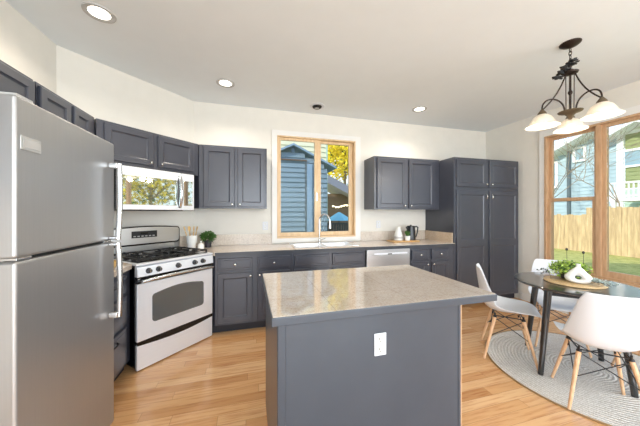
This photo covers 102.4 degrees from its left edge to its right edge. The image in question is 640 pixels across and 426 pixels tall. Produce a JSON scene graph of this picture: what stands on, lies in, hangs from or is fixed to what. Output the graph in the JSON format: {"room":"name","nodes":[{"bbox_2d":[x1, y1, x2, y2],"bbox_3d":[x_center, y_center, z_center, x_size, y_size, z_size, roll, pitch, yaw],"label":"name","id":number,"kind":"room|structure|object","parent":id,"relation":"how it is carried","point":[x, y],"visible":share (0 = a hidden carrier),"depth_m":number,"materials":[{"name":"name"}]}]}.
{"room":"kitchen","nodes":[
{"label":"kitchen","id":0,"kind":"room"},
{"bbox_2d":[0,0,55,93],"bbox_3d":[-1.502,-0.045,-0.812,0.150,2.790,6.240,0,0,-16],"label":"wall","id":1,"kind":"structure","parent":0,"point":[23,46],"depth_m":1.92,"materials":[{"name":"paint"}]},
{"bbox_2d":[0,60,34,103],"bbox_3d":[-1.766,-0.643,1.126,0.374,0.327,0.836,0,0,-16],"label":"upper cabinet","id":2,"kind":"object","parent":1,"relation":"attached to","point":[12,80],"visible":0.46,"depth_m":1.43,"materials":[{"name":"paint"}]},
{"bbox_2d":[33,81,93,133],"bbox_3d":[-1.998,-0.428,1.955,0.375,0.757,0.842,0,0,-16],"label":"upper cabinet","id":3,"kind":"object","parent":1,"relation":"attached to","point":[46,99],"visible":0.1,"depth_m":1.79,"materials":[{"name":"paint"}]},
{"bbox_2d":[56,45,193,235],"bbox_3d":[-2.015,-0.045,2.810,0.148,2.790,1.499,0,0,29],"label":"wall","id":4,"kind":"structure","parent":0,"point":[104,92],"depth_m":2.69,"materials":[{"name":"paint"}]},
{"bbox_2d":[94,118,197,175],"bbox_3d":[-1.787,-0.621,2.685,0.349,0.372,0.962,0,0,29],"label":"upper cabinet","id":5,"kind":"object","parent":4,"relation":"attached to","point":[134,147],"visible":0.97,"depth_m":2.55,"materials":[{"name":"paint"}]},
{"bbox_2d":[114,165,193,210],"bbox_3d":[-1.750,-0.223,2.681,0.430,0.414,0.752,0,0,29],"label":"microwave","id":6,"kind":"object","parent":5,"relation":"attached to","point":[144,189],"visible":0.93,"depth_m":2.56,"materials":[{"name":"silver metal"}]},
{"bbox_2d":[179,236,186,246],"bbox_3d":[-1.677,0.364,3.240,0.020,0.142,0.192,0,0,29],"label":"backsplash","id":7,"kind":"structure","parent":4,"relation":"attached to","point":[182,241],"depth_m":3.19,"materials":[{"name":"stone"}]},
{"bbox_2d":[5,0,639,131],"bbox_3d":[1.189,-1.500,0.409,6.090,0.120,7.550,0,0,-16],"label":"ceiling","id":8,"kind":"structure","parent":0,"point":[474,65],"depth_m":2.26,"materials":[{"name":"paint"}]},
{"bbox_2d":[81,2,116,23],"bbox_3d":[-1.591,-1.435,1.857,0.196,0.009,0.196,0,0,-16],"label":"recessed light","id":9,"kind":"object","parent":8,"relation":"in","point":[98,12],"visible":1,"depth_m":1.85,"materials":[{"name":"grey"}]},
{"bbox_2d":[216,79,234,87],"bbox_3d":[-1.051,-1.435,2.863,0.196,0.009,0.196,0,0,-16],"label":"recessed light","id":10,"kind":"object","parent":8,"relation":"in","point":[226,83],"visible":1,"depth_m":2.86,"materials":[{"name":"white"}]},
{"bbox_2d":[310,103,323,109],"bbox_3d":[-0.040,-1.422,3.477,0.200,0.035,0.200,0,0,-16],"label":"recessed light","id":11,"kind":"object","parent":8,"relation":"in","point":[316,106],"visible":1,"depth_m":3.44,"materials":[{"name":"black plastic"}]},
{"bbox_2d":[412,106,426,111],"bbox_3d":[1.385,-1.435,3.583,0.196,0.009,0.196,0,0,-16],"label":"recessed light","id":12,"kind":"object","parent":8,"relation":"in","point":[420,108],"visible":1,"depth_m":3.58,"materials":[{"name":"white"}]},
{"bbox_2d":[525,38,625,133],"bbox_3d":[2.144,-1.090,2.143,0.590,0.700,0.543,0,0,-16],"label":"chandelier","id":13,"kind":"object","parent":8,"relation":"hanging from","point":[603,109],"visible":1,"depth_m":2.18,"materials":[{"name":"white glass"}]},
{"bbox_2d":[194,101,485,243],"bbox_3d":[0.721,-0.045,4.067,4.930,2.790,0.150,0,0,-16],"label":"wall","id":14,"kind":"structure","parent":0,"point":[214,124],"depth_m":3.77,"materials":[{"name":"paint"}]},
{"bbox_2d":[194,144,266,208],"bbox_3d":[-1.197,-0.428,3.256,1.010,0.757,0.374,0,0,-16],"label":"upper cabinet","id":15,"kind":"object","parent":14,"relation":"attached to","point":[229,177],"visible":0.99,"depth_m":3.13,"materials":[{"name":"paint"}]},
{"bbox_2d":[196,233,271,245],"bbox_3d":[-1.149,0.364,3.459,0.985,0.142,0.016,0,0,-16],"label":"backsplash","id":16,"kind":"structure","parent":14,"relation":"attached to","point":[225,239],"depth_m":3.47,"materials":[{"name":"stone"}]},
{"bbox_2d":[263,222,267,229],"bbox_3d":[-0.760,0.185,3.571,0.072,0.115,0.008,0,0,-16],"label":"power outlet","id":17,"kind":"object","parent":14,"relation":"attached to","point":[265,224],"visible":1,"depth_m":3.57,"materials":[{"name":"white plastic"}]},
{"bbox_2d":[272,130,360,242],"bbox_3d":[-0.043,-0.367,3.829,1.340,1.575,0.160,0,0,-16],"label":"window","id":18,"kind":"structure","parent":14,"relation":"in","point":[353,143],"depth_m":3.78,"materials":[{"name":"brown wood"}]},
{"bbox_2d":[360,230,424,240],"bbox_3d":[1.177,0.364,4.106,1.155,0.142,0.016,0,0,-16],"label":"backsplash","id":19,"kind":"structure","parent":14,"relation":"attached to","point":[365,235],"depth_m":4.04,"materials":[{"name":"stone"}]},
{"bbox_2d":[364,156,438,209],"bbox_3d":[1.265,-0.425,3.941,1.106,0.760,0.374,0,0,-16],"label":"upper cabinet","id":20,"kind":"object","parent":14,"relation":"attached to","point":[390,183],"visible":1,"depth_m":3.80,"materials":[{"name":"paint"}]},
{"bbox_2d":[110,297,639,425],"bbox_3d":[1.189,1.400,0.409,6.090,0.100,7.550,0,0,-16],"label":"floor","id":21,"kind":"structure","parent":0,"point":[219,379],"depth_m":1.99,"materials":[{"name":"brown wood"}]},
{"bbox_2d":[0,91,122,425],"bbox_3d":[-1.532,0.450,1.199,0.810,1.800,0.722,0,0,-16],"label":"refrigerator","id":22,"kind":"object","parent":21,"relation":"on","point":[57,313],"visible":1,"depth_m":1.14,"materials":[{"name":"grey metal"}]},
{"bbox_2d":[114,270,129,380],"bbox_3d":[-1.859,0.913,2.013,0.667,0.871,1.005,0,0,-16],"label":"base cabinet","id":23,"kind":"object","parent":21,"relation":"on","point":[121,324],"visible":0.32,"depth_m":2.02,"materials":[{"name":"paint"}]},
{"bbox_2d":[114,262,131,276],"bbox_3d":[-1.876,0.384,2.008,0.638,0.182,1.015,0,0,-16],"label":"countertop","id":24,"kind":"structure","parent":23,"relation":"on","point":[126,266],"depth_m":2.08,"materials":[{"name":"stone"}]},
{"bbox_2d":[111,225,213,370],"bbox_3d":[-1.612,0.747,2.631,0.724,1.206,0.752,0,0,29],"label":"gas range","id":25,"kind":"object","parent":21,"relation":"on","point":[171,285],"visible":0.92,"depth_m":2.46,"materials":[{"name":"silver metal"}]},
{"bbox_2d":[114,251,212,266],"bbox_3d":[-1.617,0.446,2.633,0.603,0.016,0.752,0,0,29],"label":"cooktop","id":26,"kind":"object","parent":25,"relation":"in","point":[152,262],"depth_m":2.47,"materials":[{"name":"black metal"}]},
{"bbox_2d":[212,253,291,332],"bbox_3d":[-1.039,0.913,3.150,1.323,0.871,0.663,0,0,-16],"label":"base cabinet","id":27,"kind":"object","parent":21,"relation":"on","point":[238,294],"visible":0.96,"depth_m":2.90,"materials":[{"name":"paint"}]},
{"bbox_2d":[179,230,454,255],"bbox_3d":[0.074,0.385,3.471,3.654,0.184,0.647,0,0,-16],"label":"countertop","id":28,"kind":"structure","parent":27,"relation":"on","point":[225,244],"depth_m":3.44,"materials":[{"name":"stone"}]},
{"bbox_2d":[186,235,196,247],"bbox_3d":[-1.541,0.355,3.095,0.120,0.160,0.120,0,0,-16],"label":"utensil crock","id":29,"kind":"object","parent":28,"relation":"on","point":[191,241],"visible":0.8,"depth_m":3.05,"materials":[{"name":"white ceramic"}]},
{"bbox_2d":[197,241,203,248],"bbox_3d":[-1.419,0.386,3.067,0.074,0.099,0.074,0,0,-16],"label":"lidded jar","id":30,"kind":"object","parent":28,"relation":"on","point":[200,245],"visible":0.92,"depth_m":3.04,"materials":[{"name":"white ceramic"}]},
{"bbox_2d":[199,231,216,246],"bbox_3d":[-1.411,0.330,3.241,0.214,0.211,0.208,0,0,-16],"label":"potted plant","id":31,"kind":"object","parent":28,"relation":"on","point":[210,238],"visible":1,"depth_m":3.21,"materials":[{"name":"green plant"}]},
{"bbox_2d":[289,242,358,247],"bbox_3d":[0.041,0.516,3.473,0.850,0.174,0.440,0,0,-16],"label":"sink","id":32,"kind":"object","parent":28,"relation":"in","point":[322,244],"visible":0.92,"depth_m":3.56,"materials":[{"name":"white ceramic"}]},
{"bbox_2d":[294,243,323,246],"bbox_3d":[-0.145,0.517,3.403,0.369,0.170,0.329,0,0,-16],"label":"basin","id":33,"kind":"object","parent":32,"relation":"in","point":[299,244],"depth_m":3.56,"materials":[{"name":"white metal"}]},
{"bbox_2d":[322,243,351,245],"bbox_3d":[0.235,0.517,3.509,0.369,0.170,0.329,0,0,-16],"label":"basin","id":34,"kind":"object","parent":32,"relation":"in","point":[323,244],"depth_m":3.65,"materials":[{"name":"white ceramic"}]},
{"bbox_2d":[318,213,330,242],"bbox_3d":[0.064,0.221,3.635,0.199,0.416,0.063,0,0,13],"label":"faucet","id":35,"kind":"object","parent":28,"relation":"on","point":[327,215],"visible":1,"depth_m":3.63,"materials":[{"name":"silver metal"}]},
{"bbox_2d":[386,239,419,242],"bbox_3d":[1.254,0.428,3.888,0.440,0.015,0.220,0,0,-16],"label":"cutting board","id":36,"kind":"object","parent":28,"relation":"on","point":[403,240],"visible":0.77,"depth_m":3.84,"materials":[{"name":"brown wood"}]},
{"bbox_2d":[394,227,402,240],"bbox_3d":[1.185,0.317,3.890,0.128,0.205,0.128,0,0,-16],"label":"carafe","id":37,"kind":"object","parent":36,"relation":"on","point":[398,236],"visible":0.99,"depth_m":3.85,"materials":[{"name":"white ceramic"}]},
{"bbox_2d":[405,231,410,240],"bbox_3d":[1.308,0.344,3.849,0.091,0.151,0.094,0,0,-16],"label":"potted plant","id":38,"kind":"object","parent":36,"relation":"on","point":[407,237],"visible":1,"depth_m":3.83,"materials":[{"name":"green plant"}]},
{"bbox_2d":[406,225,418,239],"bbox_3d":[1.412,0.303,3.943,0.197,0.232,0.148,0,0,15],"label":"kettle","id":39,"kind":"object","parent":36,"relation":"on","point":[410,228],"visible":0.88,"depth_m":3.89,"materials":[{"name":"black plastic"}]},
{"bbox_2d":[292,250,364,271],"bbox_3d":[0.053,0.913,3.454,0.940,0.871,0.654,0,0,-16],"label":"base cabinet","id":40,"kind":"object","parent":21,"relation":"on","point":[307,261],"visible":0.22,"depth_m":3.16,"materials":[{"name":"paint"}]},
{"bbox_2d":[262,265,496,425],"bbox_3d":[0.268,0.892,1.611,1.196,0.913,0.810,0,0,-16],"label":"kitchen island","id":41,"kind":"object","parent":21,"relation":"on","point":[323,369],"visible":1,"depth_m":1.25,"materials":[{"name":"paint"}]},
{"bbox_2d":[374,332,385,355],"bbox_3d":[0.286,0.625,1.220,0.062,0.105,0.008,0,0,-16],"label":"power outlet","id":42,"kind":"object","parent":41,"relation":"attached to","point":[379,338],"visible":1,"depth_m":1.22,"materials":[{"name":"white plastic"}]},
{"bbox_2d":[377,346,383,352],"bbox_3d":[0.287,0.649,1.218,0.033,0.033,0.002,0,0,-16],"label":"receptacle","id":43,"kind":"object","parent":42,"relation":"attached to","point":[380,349],"depth_m":1.22,"materials":[{"name":"white plastic"}]},
{"bbox_2d":[377,336,383,342],"bbox_3d":[0.287,0.601,1.218,0.033,0.033,0.002,0,0,-16],"label":"receptacle","id":44,"kind":"object","parent":42,"relation":"attached to","point":[380,339],"depth_m":1.22,"materials":[{"name":"white plastic"}]},
{"bbox_2d":[365,248,409,266],"bbox_3d":[0.823,0.915,3.662,0.644,0.866,0.616,0,0,-16],"label":"dishwasher","id":45,"kind":"object","parent":21,"relation":"on","point":[401,256],"visible":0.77,"depth_m":3.37,"materials":[{"name":"silver metal"}]},
{"bbox_2d":[409,246,453,279],"bbox_3d":[1.486,0.913,3.853,0.728,0.871,0.663,0,0,-16],"label":"base cabinet","id":46,"kind":"object","parent":21,"relation":"on","point":[437,260],"visible":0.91,"depth_m":3.58,"materials":[{"name":"paint"}]},
{"bbox_2d":[425,157,517,297],"bbox_3d":[2.426,0.277,4.116,1.218,2.144,0.664,0,0,-16],"label":"pantry cabinet","id":47,"kind":"object","parent":21,"relation":"on","point":[478,198],"visible":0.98,"depth_m":3.84,"materials":[{"name":"paint"}]},
{"bbox_2d":[485,330,639,425],"bbox_3d":[2.284,1.343,2.198,1.480,0.012,1.480,0,0,-16],"label":"area rug","id":48,"kind":"object","parent":21,"relation":"on","point":[598,397],"visible":0.65,"depth_m":2.10,"materials":[{"name":"fabric"}]},
{"bbox_2d":[476,263,541,370],"bbox_3d":[1.770,0.930,2.436,0.503,0.818,0.424,0,0,29],"label":"dining chair","id":49,"kind":"object","parent":48,"relation":"on","point":[503,304],"visible":0.81,"depth_m":2.40,"materials":[{"name":"white plastic"}]},
{"bbox_2d":[528,259,592,357],"bbox_3d":[2.419,0.930,2.637,0.424,0.818,0.503,0,0,29],"label":"dining chair","id":50,"kind":"object","parent":48,"relation":"on","point":[566,304],"visible":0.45,"depth_m":2.63,"materials":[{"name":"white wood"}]},
{"bbox_2d":[514,272,639,397],"bbox_3d":[2.183,0.972,2.227,0.808,0.732,0.808,0,0,-16],"label":"dining table","id":51,"kind":"object","parent":48,"relation":"on","point":[535,280],"visible":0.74,"depth_m":2.12,"materials":[{"name":"black"}]},
{"bbox_2d":[543,276,607,289],"bbox_3d":[2.186,0.598,2.217,0.400,0.016,0.400,0,0,-16],"label":"woven tray","id":52,"kind":"object","parent":51,"relation":"on","point":[558,280],"visible":0.62,"depth_m":2.14,"materials":[{"name":"wicker"}]},
{"bbox_2d":[537,268,550,276],"bbox_3d":[1.999,0.543,2.296,0.125,0.098,0.038,0,0,1],"label":"sprig","id":53,"kind":"object","parent":52,"relation":"on","point":[546,270],"visible":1,"depth_m":2.29,"materials":[{"name":"grey"}]},
{"bbox_2d":[547,258,592,278],"bbox_3d":[2.212,0.503,2.293,0.343,0.185,0.300,0,0,-16],"label":"greenery","id":54,"kind":"object","parent":52,"relation":"on","point":[564,266],"visible":0.7,"depth_m":2.27,"materials":[{"name":"green plant"}]},
{"bbox_2d":[564,264,592,283],"bbox_3d":[2.145,0.508,2.138,0.058,0.159,0.170,0,0,-45],"label":"ring vase","id":55,"kind":"object","parent":52,"relation":"on","point":[586,278],"visible":1,"depth_m":2.12,"materials":[{"name":"white ceramic"}]},
{"bbox_2d":[591,277,619,287],"bbox_3d":[2.254,0.555,2.067,0.143,0.060,0.216,0,0,24],"label":"eucalyptus sprigs","id":56,"kind":"object","parent":52,"relation":"on","point":[595,280],"visible":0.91,"depth_m":2.04,"materials":[{"name":"grey"}]},
{"bbox_2d":[551,292,639,409],"bbox_3d":[1.962,0.930,1.821,0.424,0.818,0.503,0,0,29],"label":"dining chair","id":57,"kind":"object","parent":48,"relation":"on","point":[603,322],"visible":1,"depth_m":1.66,"materials":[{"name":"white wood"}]},
{"bbox_2d":[611,352,639,393],"bbox_3d":[2.623,0.930,1.979,0.503,0.818,0.424,0,0,29],"label":"dining chair","id":58,"kind":"object","parent":48,"relation":"on","point":[613,361],"visible":0.02,"depth_m":2.23,"materials":[{"name":"brown wood"}]},
{"bbox_2d":[486,80,639,297],"bbox_3d":[4.002,-0.045,1.192,0.150,2.790,7.150,0,0,-16],"label":"wall","id":59,"kind":"structure","parent":0,"point":[510,142],"depth_m":3.91,"materials":[{"name":"paint"}]},
{"bbox_2d":[520,292,568,313],"bbox_3d":[4.006,1.297,0.871,0.014,0.104,6.530,0,0,-16],"label":"baseboard","id":60,"kind":"structure","parent":59,"relation":"attached to","point":[523,296],"depth_m":3.92,"materials":[{"name":"white wood"}]},
{"bbox_2d":[539,105,639,288],"bbox_3d":[3.611,-0.158,2.448,0.190,2.015,2.740,0,0,-16],"label":"window","id":61,"kind":"structure","parent":59,"relation":"in","point":[600,200],"depth_m":3.15,"materials":[{"name":"brown wood"}]},
{"label":"outside","id":62,"kind":"structure","parent":0,"visible":0},
{"bbox_2d":[554,248,639,275],"bbox_3d":[5.831,1.650,8.888,44.000,0.100,46.000,0,0,-16],"label":"ground","id":63,"kind":"structure","parent":62,"point":[621,264],"depth_m":8.58,"materials":[{"name":"green plant"}]},
{"bbox_2d":[281,140,327,222],"bbox_3d":[-2.360,-1.525,7.258,5.345,6.250,0.150,0,0,-16],"label":"house","id":64,"kind":"structure","parent":63,"relation":"on","point":[309,147],"depth_m":7.81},
{"bbox_2d":[281,143,336,231],"bbox_3d":[-1.471,-0.070,6.639,3.725,3.340,0.820,0,0,-16],"label":"garage","id":65,"kind":"structure","parent":63,"relation":"on","point":[297,163],"depth_m":6.59,"materials":[{"name":"blue wood"}]},
{"bbox_2d":[327,223,347,230],"bbox_3d":[0.969,0.830,7.951,1.970,1.040,0.060,0,0,-16],"label":"railing","id":66,"kind":"object","parent":63,"relation":"on","point":[332,224],"visible":0.12,"depth_m":7.82,"materials":[{"name":"grey metal"}]},
{"bbox_2d":[328,175,347,230],"bbox_3d":[1.831,-0.035,11.512,4.300,3.270,1.600,0,0,-16],"label":"house","id":67,"kind":"structure","parent":63,"relation":"on","point":[338,196],"depth_m":10.96,"materials":[{"name":"brown"}]},
{"bbox_2d":[328,145,347,184],"bbox_3d":[1.456,-2.797,15.489,6.317,8.798,6.523,0,0,-13],"label":"tree","id":68,"kind":"object","parent":63,"relation":"on","point":[337,155],"visible":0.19,"depth_m":13.97,"materials":[{"name":"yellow plant"}]},
{"bbox_2d":[328,212,347,222],"bbox_3d":[0.630,0.790,8.479,0.813,1.620,0.813,0,0,7],"label":"patio umbrella","id":69,"kind":"object","parent":63,"relation":"on","point":[338,216],"visible":0.6,"depth_m":8.23,"materials":[{"name":"blue fabric"}]},
{"bbox_2d":[554,124,632,206],"bbox_3d":[12.489,-1.640,12.218,5.748,6.482,3.598,0,0,-26],"label":"bare tree","id":70,"kind":"object","parent":63,"relation":"on","point":[616,197],"visible":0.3,"depth_m":11.54,"materials":[{"name":"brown plant"}]},
{"bbox_2d":[554,120,639,214],"bbox_3d":[15.846,-1.440,14.115,5.900,6.080,15.900,0,0,-16],"label":"house","id":71,"kind":"structure","parent":63,"relation":"on","point":[629,197],"depth_m":14.01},
{"bbox_2d":[554,206,639,257],"bbox_3d":[11.263,0.680,8.894,0.070,1.840,29.099,0,0,-16],"label":"fence","id":72,"kind":"object","parent":63,"relation":"on","point":[572,232],"visible":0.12,"depth_m":9.74,"materials":[{"name":"brown wood"}]},
{"bbox_2d":[554,121,639,197],"bbox_3d":[12.107,-1.635,11.475,5.977,6.475,4.448,0,0,-45],"label":"bare tree","id":73,"kind":"object","parent":63,"relation":"on","point":[636,121],"visible":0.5,"depth_m":11.63,"materials":[{"name":"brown plant"}]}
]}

